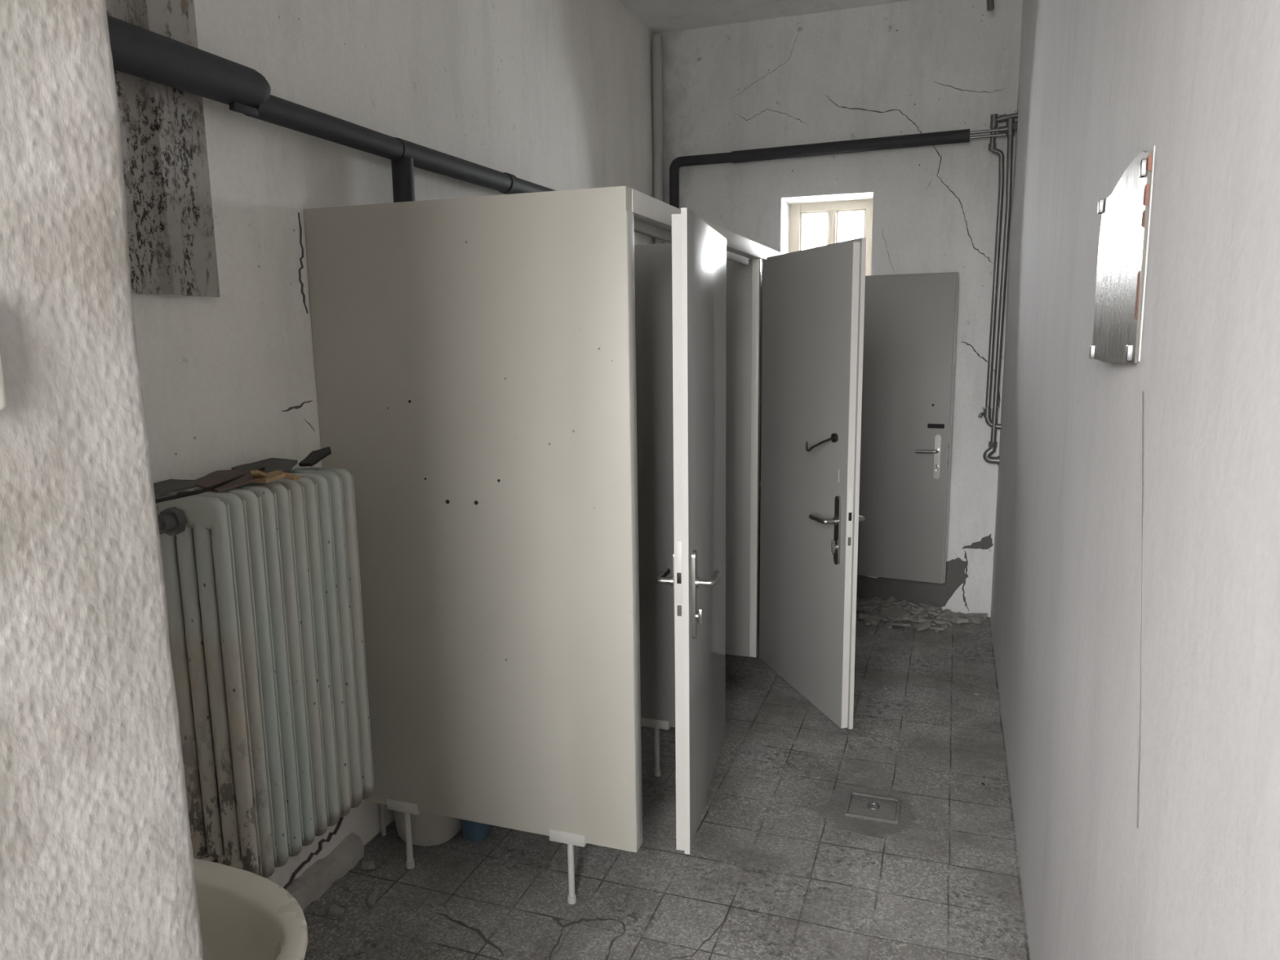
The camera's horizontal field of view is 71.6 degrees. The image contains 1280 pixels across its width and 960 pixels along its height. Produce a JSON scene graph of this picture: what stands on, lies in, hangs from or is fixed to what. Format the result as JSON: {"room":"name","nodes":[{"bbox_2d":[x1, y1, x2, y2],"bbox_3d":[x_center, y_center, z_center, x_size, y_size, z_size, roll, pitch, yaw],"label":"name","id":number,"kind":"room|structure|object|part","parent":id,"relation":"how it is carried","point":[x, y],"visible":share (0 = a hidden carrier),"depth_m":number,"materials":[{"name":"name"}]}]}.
{"room":"public restroom","nodes":[
{"label":"public restroom","id":0,"kind":"room"},
{"bbox_2d":[0,0,204,959],"bbox_3d":[-1.000,-0.171,0.812,1.100,3.400,0.302,3,10,19],"label":"wall","id":1,"kind":"structure","parent":0,"point":[97,860],"depth_m":0.72,"materials":[{"name":"paint"}]},
{"bbox_2d":[0,354,6,410],"bbox_3d":[-0.486,-0.089,0.611,0.025,0.090,0.086,3,10,19],"label":"light switch","id":2,"kind":"object","parent":1,"relation":"attached to","point":[2,393],"visible":1,"depth_m":0.65,"materials":[{"name":"beige plastic"}]},
{"bbox_2d":[193,857,307,959],"bbox_3d":[-0.745,0.766,1.256,0.612,0.496,0.419,3,10,19],"label":"washbasin","id":3,"kind":"object","parent":1,"relation":"attached to","point":[245,915],"visible":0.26,"depth_m":1.34,"materials":[{"name":"ceramic"}]},
{"bbox_2d":[132,0,654,911],"bbox_3d":[-1.042,-0.479,2.703,0.350,3.406,6.888,3,10,19],"label":"wall","id":4,"kind":"structure","parent":0,"point":[556,95],"depth_m":2.63,"materials":[{"name":"paint"}]},
{"bbox_2d":[105,0,220,297],"bbox_3d":[-1.141,-1.025,1.898,0.036,1.225,0.496,3,10,19],"label":"mirror","id":5,"kind":"object","parent":4,"relation":"attached to","point":[171,242],"visible":0.43,"depth_m":2.05,"materials":[{"name":"mirror glass"},{"name":"tarnished silver backing"}]},
{"bbox_2d":[155,466,373,878],"bbox_3d":[-0.977,0.485,2.253,0.232,0.965,0.614,3,10,19],"label":"radiator","id":6,"kind":"object","parent":4,"relation":"attached to","point":[263,584],"visible":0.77,"depth_m":2.16,"materials":[{"name":"metal"}]},
{"bbox_2d":[153,479,195,494],"bbox_3d":[-1.094,0.015,2.060,0.100,0.016,0.140,3,10,19],"label":"scrap","id":7,"kind":"object","parent":6,"relation":"on","point":[170,485],"visible":0.71,"depth_m":2.06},
{"bbox_2d":[155,466,265,502],"bbox_3d":[-0.997,0.010,2.090,0.032,0.025,0.384,1,10,13],"label":"stick","id":8,"kind":"object","parent":6,"relation":"on","point":[211,487],"visible":0.91,"depth_m":2.02,"materials":[{"name":"wood"}]},
{"bbox_2d":[193,468,257,492],"bbox_3d":[-0.995,-0.001,2.151,0.125,0.031,0.170,3,10,19],"label":"scrap","id":9,"kind":"object","parent":6,"relation":"on","point":[215,477],"visible":0.79,"depth_m":2.13,"materials":[{"name":"brown wood"}]},
{"bbox_2d":[231,457,297,472],"bbox_3d":[-0.974,-0.036,2.336,0.120,0.020,0.190,3,10,19],"label":"scrap","id":10,"kind":"object","parent":6,"relation":"on","point":[271,464],"visible":0.69,"depth_m":2.34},
{"bbox_2d":[251,470,285,483],"bbox_3d":[-0.907,-0.008,2.174,0.075,0.020,0.085,3,10,19],"label":"wood splinter","id":11,"kind":"object","parent":6,"relation":"on","point":[274,475],"visible":0.9,"depth_m":2.15,"materials":[{"name":"brown wood"}]},
{"bbox_2d":[250,470,267,477],"bbox_3d":[-0.920,-0.014,2.142,0.032,0.028,0.055,-3,10,-14],"label":"wood splinter","id":12,"kind":"object","parent":11,"relation":"on","point":[255,473],"visible":0.94,"depth_m":2.13,"materials":[{"name":"brown wood"}]},
{"bbox_2d":[281,472,301,479],"bbox_3d":[-0.868,-0.009,2.195,0.052,0.016,0.028,0,9,7],"label":"wood splinter","id":13,"kind":"object","parent":6,"relation":"on","point":[288,476],"visible":0.74,"depth_m":2.19,"materials":[{"name":"brown wood"}]},
{"bbox_2d":[298,446,331,466],"bbox_3d":[-0.884,-0.064,2.423,0.070,0.043,0.100,3,10,19],"label":"scrap","id":14,"kind":"object","parent":6,"relation":"on","point":[314,457],"visible":1,"depth_m":2.41,"materials":[{"name":"metal"}]},
{"bbox_2d":[106,14,1005,208],"bbox_3d":[0.252,-0.993,2.926,1.935,1.100,4.684,3,10,19],"label":"pipe","id":15,"kind":"object","parent":4,"relation":"attached to","point":[136,51],"visible":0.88,"depth_m":2.48,"materials":[{"name":"black metal"}]},
{"bbox_2d":[302,603,1030,959],"bbox_3d":[0.062,1.312,2.640,2.621,0.151,6.938,3,10,19],"label":"floor","id":16,"kind":"structure","parent":0,"point":[764,876],"depth_m":2.81,"materials":[{"name":"tile"}]},
{"bbox_2d":[328,904,344,917],"bbox_3d":[-0.878,1.248,2.568,0.053,0.026,0.032,3,10,19],"label":"lump","id":17,"kind":"object","parent":16,"relation":"on","point":[335,910],"visible":1,"depth_m":2.56,"materials":[{"name":"grey concrete"}]},
{"bbox_2d":[361,860,374,869],"bbox_3d":[-0.855,1.210,2.791,0.053,0.027,0.027,3,10,19],"label":"lump","id":18,"kind":"object","parent":16,"relation":"on","point":[369,864],"visible":1,"depth_m":2.78,"materials":[{"name":"grey concrete"}]},
{"bbox_2d":[367,893,377,906],"bbox_3d":[-0.791,1.241,2.624,0.025,0.018,0.049,-1,9,-1],"label":"lump","id":19,"kind":"object","parent":16,"relation":"on","point":[371,900],"visible":1,"depth_m":2.61,"materials":[{"name":"grey concrete"}]},
{"bbox_2d":[379,804,386,835],"bbox_3d":[-0.865,0.896,2.934,0.015,0.600,0.016,3,10,19],"label":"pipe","id":20,"kind":"object","parent":16,"relation":"on","point":[381,806],"visible":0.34,"depth_m":2.97,"materials":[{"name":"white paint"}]},
{"bbox_2d":[393,810,462,846],"bbox_3d":[-0.643,0.982,2.957,0.424,0.418,0.354,3,10,19],"label":"toilet","id":21,"kind":"object","parent":16,"relation":"on","point":[428,829],"visible":0.09,"depth_m":2.90,"materials":[{"name":"white ceramic"}]},
{"bbox_2d":[460,818,490,841],"bbox_3d":[-0.547,1.153,2.966,0.104,0.075,0.092,3,10,19],"label":"cup","id":22,"kind":"object","parent":16,"relation":"on","point":[473,831],"visible":0.6,"depth_m":2.93,"materials":[{"name":"blue plastic"}]},
{"bbox_2d":[302,186,958,904],"bbox_3d":[0.416,0.008,3.875,1.763,2.012,3.188,3,10,19],"label":"stall","id":23,"kind":"object","parent":16,"relation":"on","point":[584,460],"visible":1,"depth_m":2.56,"materials":[{"name":"beige laminate"}]},
{"bbox_3d":[-0.477,0.135,2.529,0.977,1.800,0.045,3,10,19],"label":"partition panel","id":24,"kind":"part","parent":23,"relation":"part of","materials":[{"name":"beige laminate"}]},
{"bbox_3d":[-0.013,0.184,2.377,0.002,1.740,0.052,3,10,19],"label":"edge post","id":25,"kind":"part","parent":23,"relation":"part of","materials":[{"name":"beige paint"}]},
{"bbox_3d":[-0.224,0.038,3.283,0.949,1.738,0.045,3,10,19],"label":"partition panel","id":26,"kind":"part","parent":23,"relation":"part of","materials":[{"name":"grey laminate"}]},
{"bbox_3d":[0.079,0.268,2.484,0.056,0.028,0.130,1,10,13],"label":"lever","id":27,"kind":"part","parent":23,"relation":"part of","materials":[{"name":"metal"}]},
{"bbox_3d":[0.099,0.312,2.434,0.009,0.250,0.034,1,10,13],"label":"handle plate","id":28,"kind":"part","parent":23,"relation":"part of","materials":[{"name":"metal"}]},
{"bbox_3d":[0.149,0.313,2.423,0.009,0.250,0.034,1,10,13],"label":"handle plate","id":29,"kind":"part","parent":23,"relation":"part of","materials":[{"name":"metal"}]},
{"bbox_3d":[0.193,0.122,2.721,0.042,1.745,0.784,1,10,13],"label":"door","id":30,"kind":"part","parent":23,"relation":"part of","materials":[{"name":"beige paint"}]},
{"bbox_3d":[0.481,-0.957,3.714,0.045,0.058,3.138,3,10,19],"label":"header rail","id":31,"kind":"part","parent":23,"relation":"part of","materials":[{"name":"white metal"}]},
{"bbox_3d":[0.190,0.271,2.459,0.056,0.028,0.130,1,10,13],"label":"lever","id":32,"kind":"part","parent":23,"relation":"part of","materials":[{"name":"metal"}]},
{"bbox_3d":[0.040,-0.087,4.022,0.949,1.738,0.045,3,10,19],"label":"partition panel","id":33,"kind":"part","parent":23,"relation":"part of","materials":[{"name":"grey laminate"}]},
{"bbox_3d":[0.503,-0.069,3.864,0.030,1.740,0.053,3,10,19],"label":"edge post","id":34,"kind":"part","parent":23,"relation":"part of","materials":[{"name":"beige paint"}]},
{"bbox_3d":[0.303,-0.212,4.761,0.949,1.738,0.045,3,10,19],"label":"partition panel","id":35,"kind":"part","parent":23,"relation":"part of","materials":[{"name":"grey laminate"}]},
{"bbox_3d":[0.642,-0.008,3.474,0.042,1.745,0.784,-3,10,-15],"label":"door","id":36,"kind":"part","parent":23,"relation":"part of","materials":[{"name":"beige paint"}]},
{"bbox_3d":[0.662,0.140,3.214,0.056,0.028,0.130,-3,10,-15],"label":"lever","id":37,"kind":"part","parent":23,"relation":"part of","materials":[{"name":"metal"}]},
{"bbox_3d":[0.707,0.181,3.180,0.009,0.250,0.034,-3,10,-15],"label":"handle plate","id":38,"kind":"part","parent":23,"relation":"part of","materials":[{"name":"metal"}]},
{"bbox_3d":[0.773,0.134,3.244,0.056,0.028,0.130,-3,10,-15],"label":"lever","id":39,"kind":"part","parent":23,"relation":"part of","materials":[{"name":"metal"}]},
{"bbox_3d":[1.384,-0.290,5.124,0.784,1.745,0.042,4,10,26],"label":"door","id":40,"kind":"part","parent":23,"relation":"part of","materials":[{"name":"beige paint"}]},
{"bbox_3d":[1.609,-0.162,4.971,0.130,0.028,0.056,4,10,26],"label":"lever","id":41,"kind":"part","parent":23,"relation":"part of","materials":[{"name":"metal"}]},
{"bbox_3d":[1.669,-0.130,4.983,0.034,0.250,0.009,4,10,26],"label":"handle plate","id":42,"kind":"part","parent":23,"relation":"part of","materials":[{"name":"metal"}]},
{"bbox_2d":[652,34,663,244],"bbox_3d":[0.123,-0.946,5.478,0.057,3.360,0.058,3,10,19],"label":"pipe","id":43,"kind":"object","parent":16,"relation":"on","point":[656,38],"visible":0.34,"depth_m":5.26,"materials":[{"name":"grey metal"}]},
{"bbox_2d":[803,786,915,839],"bbox_3d":[0.765,1.153,3.092,0.375,0.005,0.311,3,10,19],"label":"mortar patch","id":44,"kind":"object","parent":16,"relation":"on","point":[835,811],"visible":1,"depth_m":3.04,"materials":[{"name":"grey concrete"}]},
{"bbox_2d":[844,791,900,824],"bbox_3d":[0.814,1.144,3.103,0.178,0.018,0.163,3,10,19],"label":"floor drain","id":45,"kind":"object","parent":44,"relation":"on","point":[862,806],"visible":1,"depth_m":3.10,"materials":[{"name":"metal"}]},
{"bbox_2d":[887,622,910,626],"bbox_3d":[1.459,0.809,4.979,0.077,0.044,0.143,-8,12,-37],"label":"chunk","id":46,"kind":"object","parent":16,"relation":"on","point":[891,624],"visible":1,"depth_m":4.94,"materials":[{"name":"grey concrete"}]},
{"bbox_2d":[856,596,943,618],"bbox_3d":[1.494,0.754,5.233,0.694,0.070,0.185,3,10,19],"label":"rubble heap","id":47,"kind":"object","parent":16,"relation":"on","point":[891,600],"visible":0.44,"depth_m":5.26,"materials":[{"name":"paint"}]},
{"bbox_2d":[855,595,987,634],"bbox_3d":[1.553,0.783,5.044,0.806,0.071,0.526,3,10,19],"label":"rubble","id":48,"kind":"object","parent":16,"relation":"on","point":[944,617],"visible":0.84,"depth_m":5.12,"materials":[{"name":"grey concrete"}]},
{"bbox_2d":[858,612,879,620],"bbox_3d":[1.319,0.787,5.133,0.117,0.040,0.070,0,9,6],"label":"chunk","id":49,"kind":"object","parent":48,"relation":"on","point":[861,615],"visible":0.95,"depth_m":5.10,"materials":[{"name":"grey concrete"}]},
{"bbox_2d":[880,608,909,617],"bbox_3d":[1.478,0.780,5.146,0.161,0.047,0.096,3,10,19],"label":"chunk","id":50,"kind":"object","parent":48,"relation":"on","point":[900,612],"visible":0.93,"depth_m":5.14,"materials":[{"name":"grey concrete"}]},
{"bbox_2d":[918,617,933,622],"bbox_3d":[1.626,0.798,5.043,0.083,0.039,0.075,3,10,19],"label":"chunk","id":51,"kind":"object","parent":16,"relation":"on","point":[922,620],"visible":0.88,"depth_m":5.02,"materials":[{"name":"grey concrete"}]},
{"bbox_2d":[618,0,911,34],"bbox_3d":[0.014,-2.190,2.063,2.621,0.150,6.938,3,10,19],"label":"ceiling","id":52,"kind":"structure","parent":0,"point":[659,16],"depth_m":4.88,"materials":[{"name":"paint"}]},
{"bbox_2d":[986,0,994,11],"bbox_3d":[1.774,-2.469,4.485,0.044,0.178,0.034,3,10,19],"label":"pipe stub","id":53,"kind":"object","parent":52,"relation":"attached to","point":[990,3],"visible":1,"depth_m":4.49,"materials":[{"name":"metal"}]},
{"bbox_2d":[653,0,1022,617],"bbox_3d":[1.114,-0.951,5.367,2.021,3.400,0.353,3,10,19],"label":"wall","id":54,"kind":"structure","parent":0,"point":[912,67],"depth_m":4.99,"materials":[{"name":"paint"}]},
{"bbox_2d":[788,199,873,275],"bbox_3d":[1.166,-1.445,5.386,0.520,0.468,0.068,3,10,19],"label":"window","id":55,"kind":"structure","parent":54,"relation":"in","point":[832,209],"depth_m":5.35,"materials":[{"name":"paint"}]},
{"bbox_2d":[990,0,1279,959],"bbox_3d":[1.122,-0.387,1.947,0.304,3.400,6.888,3,10,19],"label":"wall","id":56,"kind":"structure","parent":0,"point":[1135,615],"depth_m":1.19,"materials":[{"name":"paint"}]},
{"bbox_2d":[977,112,1017,429],"bbox_3d":[1.933,-1.105,4.798,0.156,1.668,0.048,3,10,19],"label":"pipe","id":57,"kind":"object","parent":56,"relation":"attached to","point":[994,118],"visible":0.95,"depth_m":4.79,"materials":[{"name":"metal"}]},
{"bbox_2d":[977,407,991,417],"bbox_3d":[1.912,-0.375,4.929,0.071,0.059,0.034,-1,9,1],"label":"tap","id":58,"kind":"object","parent":57,"relation":"on","point":[987,411],"depth_m":4.92,"materials":[{"name":"metal"}]},
{"bbox_2d":[982,118,1017,465],"bbox_3d":[1.952,-0.990,4.803,0.106,1.833,0.062,3,10,19],"label":"pipe","id":59,"kind":"object","parent":56,"relation":"attached to","point":[1011,126],"visible":0.92,"depth_m":4.79,"materials":[{"name":"metal"}]},
{"bbox_2d":[1088,151,1152,364],"bbox_3d":[0.771,-0.346,1.430,0.031,0.313,0.334,3,10,19],"label":"mirror","id":60,"kind":"object","parent":56,"relation":"attached to","point":[1122,239],"visible":0.88,"depth_m":1.39,"materials":[{"name":"silver metal"}]}
]}

